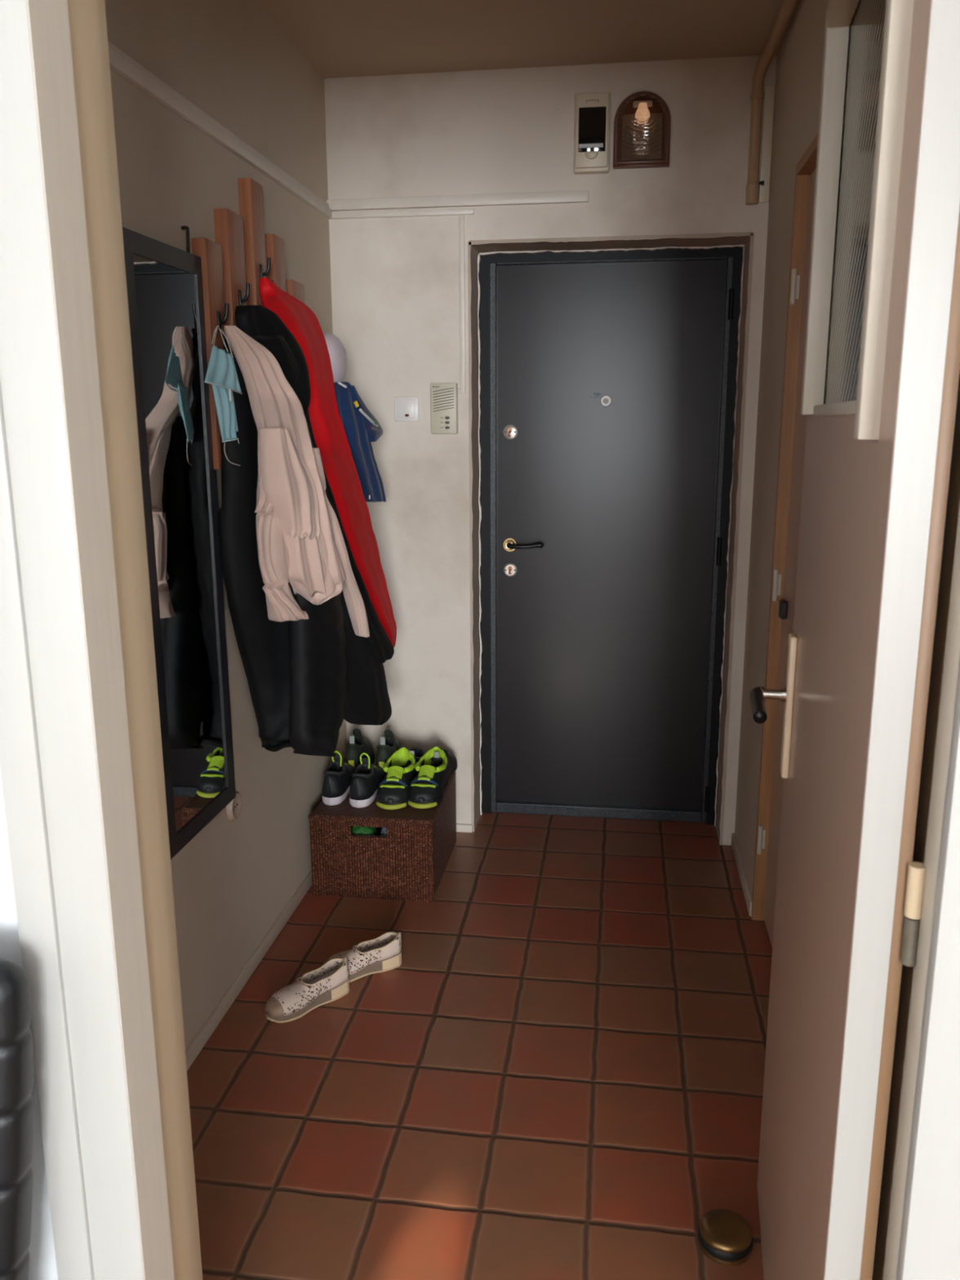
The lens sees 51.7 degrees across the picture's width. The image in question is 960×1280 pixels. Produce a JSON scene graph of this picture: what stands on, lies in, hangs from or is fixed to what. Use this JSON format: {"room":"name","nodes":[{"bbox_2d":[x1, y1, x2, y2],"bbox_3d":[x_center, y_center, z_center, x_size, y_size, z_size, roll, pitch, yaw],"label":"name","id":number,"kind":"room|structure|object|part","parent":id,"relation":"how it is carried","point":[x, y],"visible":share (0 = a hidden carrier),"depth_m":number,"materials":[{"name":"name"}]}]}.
{"room":"apartment entrance hallway","nodes":[
{"label":"apartment entrance hallway","id":0,"kind":"room"},
{"bbox_2d":[0,772,57,1279],"bbox_3d":[0.308,-0.005,0.970,5.200,2.610,0.120,1,13,8],"label":"wall","id":1,"kind":"structure","parent":0,"point":[42,1261],"depth_m":1.16,"materials":[{"name":"paint"}]},
{"bbox_2d":[0,0,202,1279],"bbox_3d":[-0.433,0.151,1.113,0.106,2.250,0.176,1,13,8],"label":"door frame","id":2,"kind":"structure","parent":1,"relation":"attached to","point":[82,770],"depth_m":1.04,"materials":[{"name":"white paint"}]},
{"bbox_2d":[750,0,959,1279],"bbox_3d":[0.460,0.133,1.372,0.134,2.150,0.817,2,13,12],"label":"door","id":3,"kind":"structure","parent":1,"relation":"in","point":[882,362],"depth_m":1.06,"materials":[{"name":"paint"}]},
{"bbox_3d":[0.469,0.107,1.665,0.028,0.032,0.130,2,13,12],"label":"handle","id":4,"kind":"part","parent":3,"relation":"part of","materials":[{"name":"black plastic"}]},
{"bbox_3d":[0.531,0.114,1.705,0.012,0.250,0.040,2,13,12],"label":"handle plate","id":5,"kind":"part","parent":3,"relation":"part of","materials":[{"name":"beige"}]},
{"bbox_3d":[0.475,-0.559,1.215,0.005,0.545,0.615,2,13,12],"label":"glass pane","id":6,"kind":"part","parent":3,"relation":"part of","materials":[{"name":"glass"}]},
{"bbox_2d":[872,382,959,1279],"bbox_3d":[0.491,0.178,0.973,0.105,2.250,0.151,1,13,8],"label":"door frame","id":7,"kind":"structure","parent":1,"relation":"attached to","point":[918,1236],"depth_m":0.98,"materials":[{"name":"white paint"}]},
{"bbox_3d":[0.483,0.191,0.912,0.105,2.250,0.026,1,13,8],"label":"casing","id":8,"kind":"part","parent":7,"relation":"part of","materials":[{"name":"white paint"}]},
{"bbox_2d":[104,0,346,1050],"bbox_3d":[-0.712,-0.340,2.510,0.120,2.610,2.719,1,13,8],"label":"wall","id":9,"kind":"structure","parent":0,"point":[232,882],"depth_m":2.57,"materials":[{"name":"paint"}]},
{"bbox_2d":[122,226,235,859],"bbox_3d":[-0.678,-0.198,2.260,0.022,1.328,0.392,1,13,8],"label":"wall mirror","id":10,"kind":"object","parent":9,"relation":"attached to","point":[164,282],"visible":0.8,"depth_m":2.24,"materials":[{"name":"grey mirror"}]},
{"bbox_2d":[181,226,190,253],"bbox_3d":[-0.665,-0.905,2.243,0.018,0.060,0.008,1,13,8],"label":"hook","id":11,"kind":"object","parent":9,"relation":"attached to","point":[188,239],"visible":0.98,"depth_m":2.24,"materials":[{"name":"black metal"}]},
{"bbox_2d":[107,40,331,217],"bbox_3d":[-0.629,-1.242,2.444,0.016,0.044,1.798,1,13,8],"label":"wall molding","id":12,"kind":"structure","parent":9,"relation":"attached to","point":[120,63],"depth_m":2.32,"materials":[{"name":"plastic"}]},
{"bbox_2d":[226,791,241,821],"bbox_3d":[-0.649,0.439,2.624,0.014,0.080,0.080,1,13,8],"label":"socket cover","id":13,"kind":"object","parent":9,"relation":"attached to","point":[233,809],"visible":0.9,"depth_m":2.62,"materials":[{"name":"beige plastic"}]},
{"bbox_2d":[185,869,311,1071],"bbox_3d":[-0.662,0.945,2.642,0.010,0.045,2.399,1,13,8],"label":"baseboard","id":14,"kind":"structure","parent":9,"relation":"attached to","point":[222,1007],"depth_m":2.71,"materials":[{"name":"paint"}]},
{"bbox_2d":[191,177,346,469],"bbox_3d":[-0.533,-0.803,2.719,0.153,0.825,0.821,1,13,8],"label":"coat rack","id":15,"kind":"object","parent":9,"relation":"attached to","point":[233,266],"depth_m":2.48,"materials":[{"name":"brown wood"}]},
{"bbox_2d":[204,324,242,394],"bbox_3d":[-0.597,-0.648,2.291,0.028,0.154,0.157,3,13,13],"label":"face mask","id":16,"kind":"object","parent":15,"relation":"hanging from","point":[221,371],"visible":1,"depth_m":2.28,"materials":[{"name":"blue fabric"}]},
{"bbox_2d":[212,327,239,466],"bbox_3d":[-0.598,-0.570,2.339,0.023,0.318,0.111,4,13,20],"label":"face mask","id":17,"kind":"object","parent":15,"relation":"hanging from","point":[225,408],"visible":0.98,"depth_m":2.34,"materials":[{"name":"blue fabric"}]},
{"bbox_2d":[217,338,346,755],"bbox_3d":[-0.507,-0.211,2.539,0.241,1.116,0.486,1,13,8],"label":"coat","id":18,"kind":"object","parent":15,"relation":"hanging from","point":[295,670],"visible":0.57,"depth_m":2.55,"materials":[{"name":"black fabric"}]},
{"bbox_3d":[-0.559,-0.549,2.223,0.004,0.026,0.006,1,13,8],"label":"zip pull","id":19,"kind":"part","parent":18,"relation":"part of","materials":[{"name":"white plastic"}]},
{"bbox_2d":[223,325,368,637],"bbox_3d":[-0.440,-0.368,2.534,0.212,0.814,0.473,5,13,22],"label":"jacket","id":20,"kind":"object","parent":15,"relation":"hanging from","point":[300,542],"visible":1,"depth_m":2.39,"materials":[{"name":"beige fabric"}]},
{"bbox_3d":[-0.442,-0.368,2.356,0.076,0.268,0.159,9,15,36],"label":"panel","id":21,"kind":"part","parent":20,"relation":"part of","materials":[{"name":"beige fabric"}]},
{"bbox_2d":[235,305,394,725],"bbox_3d":[-0.417,-0.283,2.808,0.205,1.227,0.640,4,13,19],"label":"coat","id":22,"kind":"object","parent":15,"relation":"hanging from","point":[367,701],"visible":0.4,"depth_m":2.83,"materials":[{"name":"black fabric"}]},
{"bbox_2d":[235,305,311,412],"bbox_3d":[-0.519,-0.726,2.582,0.099,0.264,0.337,4,13,19],"label":"hood","id":23,"kind":"object","parent":22,"relation":"attached to","point":[259,322],"depth_m":2.53,"materials":[{"name":"black fabric"}]},
{"bbox_2d":[258,277,396,647],"bbox_3d":[-0.432,-0.457,2.946,0.197,1.104,0.616,2,13,11],"label":"jacket","id":24,"kind":"object","parent":15,"relation":"hanging from","point":[330,435],"visible":0.67,"depth_m":2.84,"materials":[{"name":"fabric"}]},
{"bbox_3d":[-0.467,-0.838,3.036,0.111,0.194,0.176,1,13,8],"label":"cap","id":25,"kind":"part","parent":15,"relation":"part of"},
{"bbox_2d":[333,381,386,502],"bbox_3d":[-0.379,-0.605,3.086,0.134,0.378,0.409,1,13,8],"label":"t-shirt","id":26,"kind":"object","parent":15,"relation":"hanging from","point":[361,427],"visible":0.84,"depth_m":3.03,"materials":[{"name":"blue fabric"}]},
{"bbox_2d":[186,812,772,1279],"bbox_3d":[0.126,1.002,2.655,1.870,0.080,2.940,1,13,8],"label":"floor","id":27,"kind":"structure","parent":0,"point":[558,1074],"depth_m":2.33,"materials":[{"name":"tile"}]},
{"bbox_2d":[264,957,350,1022],"bbox_3d":[-0.456,0.924,2.630,0.249,0.088,0.089,-11,16,-40],"label":"shoe","id":28,"kind":"object","parent":27,"relation":"on","point":[328,983],"visible":1,"depth_m":2.61,"materials":[{"name":"beige fabric"}]},
{"bbox_2d":[322,931,401,982],"bbox_3d":[-0.332,0.889,2.787,0.238,0.088,0.089,-6,14,-26],"label":"shoe","id":29,"kind":"object","parent":27,"relation":"on","point":[382,953],"visible":0.82,"depth_m":2.78,"materials":[{"name":"beige fabric"}]},
{"bbox_2d":[308,769,456,902],"bbox_3d":[-0.314,0.641,3.420,0.408,0.300,0.498,1,13,8],"label":"wicker basket","id":30,"kind":"object","parent":27,"relation":"on","point":[410,863],"visible":0.71,"depth_m":3.20,"materials":[{"name":"brown wicker"}]},
{"bbox_2d":[321,751,355,805],"bbox_3d":[-0.478,0.441,3.359,0.096,0.156,0.261,1,12,6],"label":"sneaker","id":31,"kind":"object","parent":30,"relation":"on","point":[338,777],"visible":0.95,"depth_m":3.27,"materials":[{"name":"black fabric"}]},
{"bbox_2d":[344,728,374,768],"bbox_3d":[-0.435,0.387,3.546,0.090,0.159,0.240,1,12,5],"label":"sneaker","id":32,"kind":"object","parent":30,"relation":"on","point":[356,745],"visible":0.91,"depth_m":3.47,"materials":[{"name":"black fabric"}]},
{"bbox_2d":[351,826,377,835],"bbox_3d":[-0.383,0.668,3.268,0.107,0.172,0.116,1,13,8],"label":"plastic bag","id":33,"kind":"object","parent":30,"relation":"in","point":[356,830],"visible":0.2,"depth_m":3.22,"materials":[{"name":"green plastic"}]},
{"bbox_2d":[349,752,386,808],"bbox_3d":[-0.380,0.446,3.337,0.098,0.156,0.261,2,13,9],"label":"sneaker","id":34,"kind":"object","parent":30,"relation":"on","point":[366,777],"visible":0.96,"depth_m":3.25,"materials":[{"name":"black fabric"}]},
{"bbox_3d":[-0.319,0.520,3.395,0.390,0.012,0.474,1,13,8],"label":"lid","id":35,"kind":"part","parent":30,"relation":"part of","materials":[{"name":"brown wicker"}]},
{"bbox_2d":[380,827,386,836],"bbox_3d":[-0.292,0.684,3.256,0.085,0.178,0.110,5,14,24],"label":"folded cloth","id":36,"kind":"object","parent":30,"relation":"in","point":[384,831],"visible":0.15,"depth_m":3.23,"materials":[{"name":"fabric"}]},
{"bbox_2d":[375,729,404,768],"bbox_3d":[-0.320,0.390,3.531,0.090,0.159,0.240,2,13,9],"label":"sneaker","id":37,"kind":"object","parent":30,"relation":"on","point":[388,745],"visible":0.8,"depth_m":3.44,"materials":[{"name":"black fabric"}]},
{"bbox_2d":[376,746,415,809],"bbox_3d":[-0.277,0.461,3.323,0.117,0.132,0.272,1,12,7],"label":"sneaker","id":38,"kind":"object","parent":30,"relation":"on","point":[393,792],"visible":0.94,"depth_m":3.25,"materials":[{"name":"black"}]},
{"bbox_2d":[404,747,426,776],"bbox_3d":[-0.221,0.419,3.518,0.090,0.121,0.240,1,13,8],"label":"sneaker","id":39,"kind":"object","parent":30,"relation":"on","point":[417,753],"visible":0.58,"depth_m":3.48,"materials":[{"name":"black fabric"}]},
{"bbox_2d":[408,746,448,808],"bbox_3d":[-0.171,0.459,3.330,0.117,0.132,0.272,2,13,10],"label":"sneaker","id":40,"kind":"object","parent":30,"relation":"on","point":[426,790],"visible":1,"depth_m":3.26,"materials":[{"name":"black"}]},
{"bbox_3d":[-0.154,0.709,3.163,0.016,0.270,0.016,1,13,8],"label":"corner post","id":41,"kind":"part","parent":30,"relation":"part of","materials":[{"name":"wicker"}]},
{"bbox_2d":[430,748,457,780],"bbox_3d":[-0.135,0.422,3.506,0.090,0.121,0.240,1,13,8],"label":"sneaker","id":42,"kind":"object","parent":30,"relation":"on","point":[451,766],"visible":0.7,"depth_m":3.47,"materials":[{"name":"black fabric"}]},
{"bbox_2d":[697,1208,753,1266],"bbox_3d":[0.459,1.114,1.854,0.100,0.042,0.100,1,13,8],"label":"door stop","id":43,"kind":"object","parent":27,"relation":"on","point":[725,1237],"visible":1,"depth_m":1.83,"materials":[{"name":"gold metal"}]},
{"bbox_2d":[256,0,799,78],"bbox_3d":[0.125,-1.650,2.143,1.870,0.100,2.800,1,13,8],"label":"ceiling","id":44,"kind":"structure","parent":0,"point":[340,38],"depth_m":2.86,"materials":[{"name":"paint"}]},
{"bbox_2d":[324,54,777,844],"bbox_3d":[0.364,-0.569,3.535,1.720,2.610,0.260,1,13,8],"label":"wall","id":45,"kind":"structure","parent":0,"point":[395,281],"depth_m":3.29,"materials":[{"name":"paint"}]},
{"bbox_2d":[328,208,474,219],"bbox_3d":[-0.265,-1.417,3.297,0.495,0.018,0.014,1,13,8],"label":"duct","id":46,"kind":"object","parent":45,"relation":"attached to","point":[457,211],"visible":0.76,"depth_m":3.29,"materials":[{"name":"plastic"}]},
{"bbox_2d":[394,396,418,421],"bbox_3d":[-0.255,-0.799,3.431,0.086,0.084,0.015,1,13,8],"label":"light switch","id":47,"kind":"object","parent":45,"relation":"attached to","point":[406,408],"visible":1,"depth_m":3.43,"materials":[{"name":"white plastic"}]},
{"bbox_2d":[430,382,460,434],"bbox_3d":[-0.115,-0.794,3.403,0.106,0.170,0.034,1,13,8],"label":"intercom","id":48,"kind":"object","parent":45,"relation":"attached to","point":[444,396],"visible":1,"depth_m":3.39,"materials":[{"name":"beige plastic"}]},
{"bbox_2d":[326,190,588,211],"bbox_3d":[-0.080,-1.444,3.261,0.869,0.033,0.020,1,13,8],"label":"wall molding","id":49,"kind":"structure","parent":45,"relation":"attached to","point":[560,197],"depth_m":3.25,"materials":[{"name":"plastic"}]},
{"bbox_2d":[458,214,465,393],"bbox_3d":[-0.059,-1.123,3.333,0.016,0.572,0.012,1,13,8],"label":"duct","id":50,"kind":"object","parent":45,"relation":"attached to","point":[461,217],"visible":1,"depth_m":3.33,"materials":[{"name":"plastic"}]},
{"bbox_2d":[456,823,472,832],"bbox_3d":[-0.260,0.704,3.765,0.467,0.030,0.012,1,13,8],"label":"baseboard","id":51,"kind":"structure","parent":45,"relation":"attached to","point":[464,828],"depth_m":3.73,"materials":[{"name":"paint"}]},
{"bbox_2d":[573,91,610,174],"bbox_3d":[0.356,-1.609,3.145,0.110,0.232,0.052,1,13,8],"label":"box","id":52,"kind":"object","parent":45,"relation":"attached to","point":[592,109],"visible":1,"depth_m":3.12,"materials":[{"name":"beige plastic"}]},
{"bbox_2d":[479,246,742,824],"bbox_3d":[0.453,-0.335,3.671,0.917,2.094,0.120,1,13,8],"label":"door","id":53,"kind":"structure","parent":45,"relation":"in","point":[608,379],"depth_m":3.65,"materials":[{"name":"black metal"}]},
{"bbox_3d":[0.114,-0.264,3.732,0.051,0.051,0.006,1,13,8],"label":"lock plate","id":54,"kind":"part","parent":53,"relation":"part of","materials":[{"name":"silver metal"}]},
{"bbox_3d":[0.111,-0.760,3.624,0.053,0.053,0.006,1,13,8],"label":"lock plate","id":55,"kind":"part","parent":53,"relation":"part of","materials":[{"name":"silver metal"}]},
{"bbox_3d":[0.168,-0.351,3.675,0.141,0.027,0.055,1,13,8],"label":"handle","id":56,"kind":"part","parent":53,"relation":"part of","materials":[{"name":"black plastic"}]},
{"bbox_2d":[467,231,754,844],"bbox_3d":[0.435,-0.309,3.540,0.925,2.098,0.183,1,13,8],"label":"door frame","id":57,"kind":"structure","parent":45,"relation":"in","point":[747,238],"depth_m":3.42,"materials":[{"name":"paint"}]},
{"bbox_2d":[477,244,744,826],"bbox_3d":[0.447,-0.322,3.624,0.917,2.088,0.018,1,13,8],"label":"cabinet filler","id":58,"kind":"structure","parent":45,"relation":"attached to","point":[726,246],"depth_m":3.54,"materials":[{"name":"black metal"}]},
{"bbox_2d":[613,91,671,168],"bbox_3d":[0.508,-1.605,3.107,0.176,0.216,0.085,1,13,8],"label":"wall lamp","id":59,"kind":"object","parent":45,"relation":"attached to","point":[642,120],"visible":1,"depth_m":3.09,"materials":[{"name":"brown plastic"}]},
{"bbox_2d":[758,85,774,202],"bbox_3d":[0.897,-1.549,3.102,0.030,0.335,0.012,1,13,8],"label":"board","id":60,"kind":"object","parent":45,"relation":"attached to","point":[769,91],"visible":1,"depth_m":3.10,"materials":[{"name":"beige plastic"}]},
{"bbox_2d":[734,0,959,1279],"bbox_3d":[0.825,-0.267,2.150,0.150,2.610,2.419,1,13,8],"label":"wall","id":61,"kind":"structure","parent":0,"point":[799,59],"depth_m":2.97,"materials":[{"name":"paint"}]},
{"bbox_2d":[731,832,752,916],"bbox_3d":[0.881,0.781,3.345,0.010,0.050,0.539,1,13,8],"label":"baseboard","id":62,"kind":"structure","parent":61,"relation":"attached to","point":[748,897],"depth_m":3.30,"materials":[{"name":"paint"}]},
{"bbox_2d":[745,0,797,204],"bbox_3d":[0.756,-1.415,2.318,0.058,0.425,1.620,1,13,8],"label":"pipe","id":63,"kind":"object","parent":61,"relation":"attached to","point":[757,96],"visible":1,"depth_m":3.05,"materials":[{"name":"beige plastic"}]},
{"bbox_2d":[751,133,817,946],"bbox_3d":[0.807,-0.104,2.438,0.052,2.169,0.859,1,13,8],"label":"door","id":64,"kind":"structure","parent":61,"relation":"in","point":[793,424],"depth_m":2.78,"materials":[{"name":"orange wood"}]},
{"bbox_3d":[-0.174,2.057,-2.136,5.200,0.080,6.860,1,13,8],"label":"floor","id":65,"kind":"structure","parent":0,"visible":0},
{"bbox_2d":[0,957,34,1279],"bbox_3d":[-0.719,0.842,0.943,0.452,0.975,0.486,1,13,8],"label":"leather chair","id":66,"kind":"object","parent":65,"relation":"on","point":[16,1049],"visible":1,"depth_m":1.04,"materials":[{"name":"black leather"}]}
]}

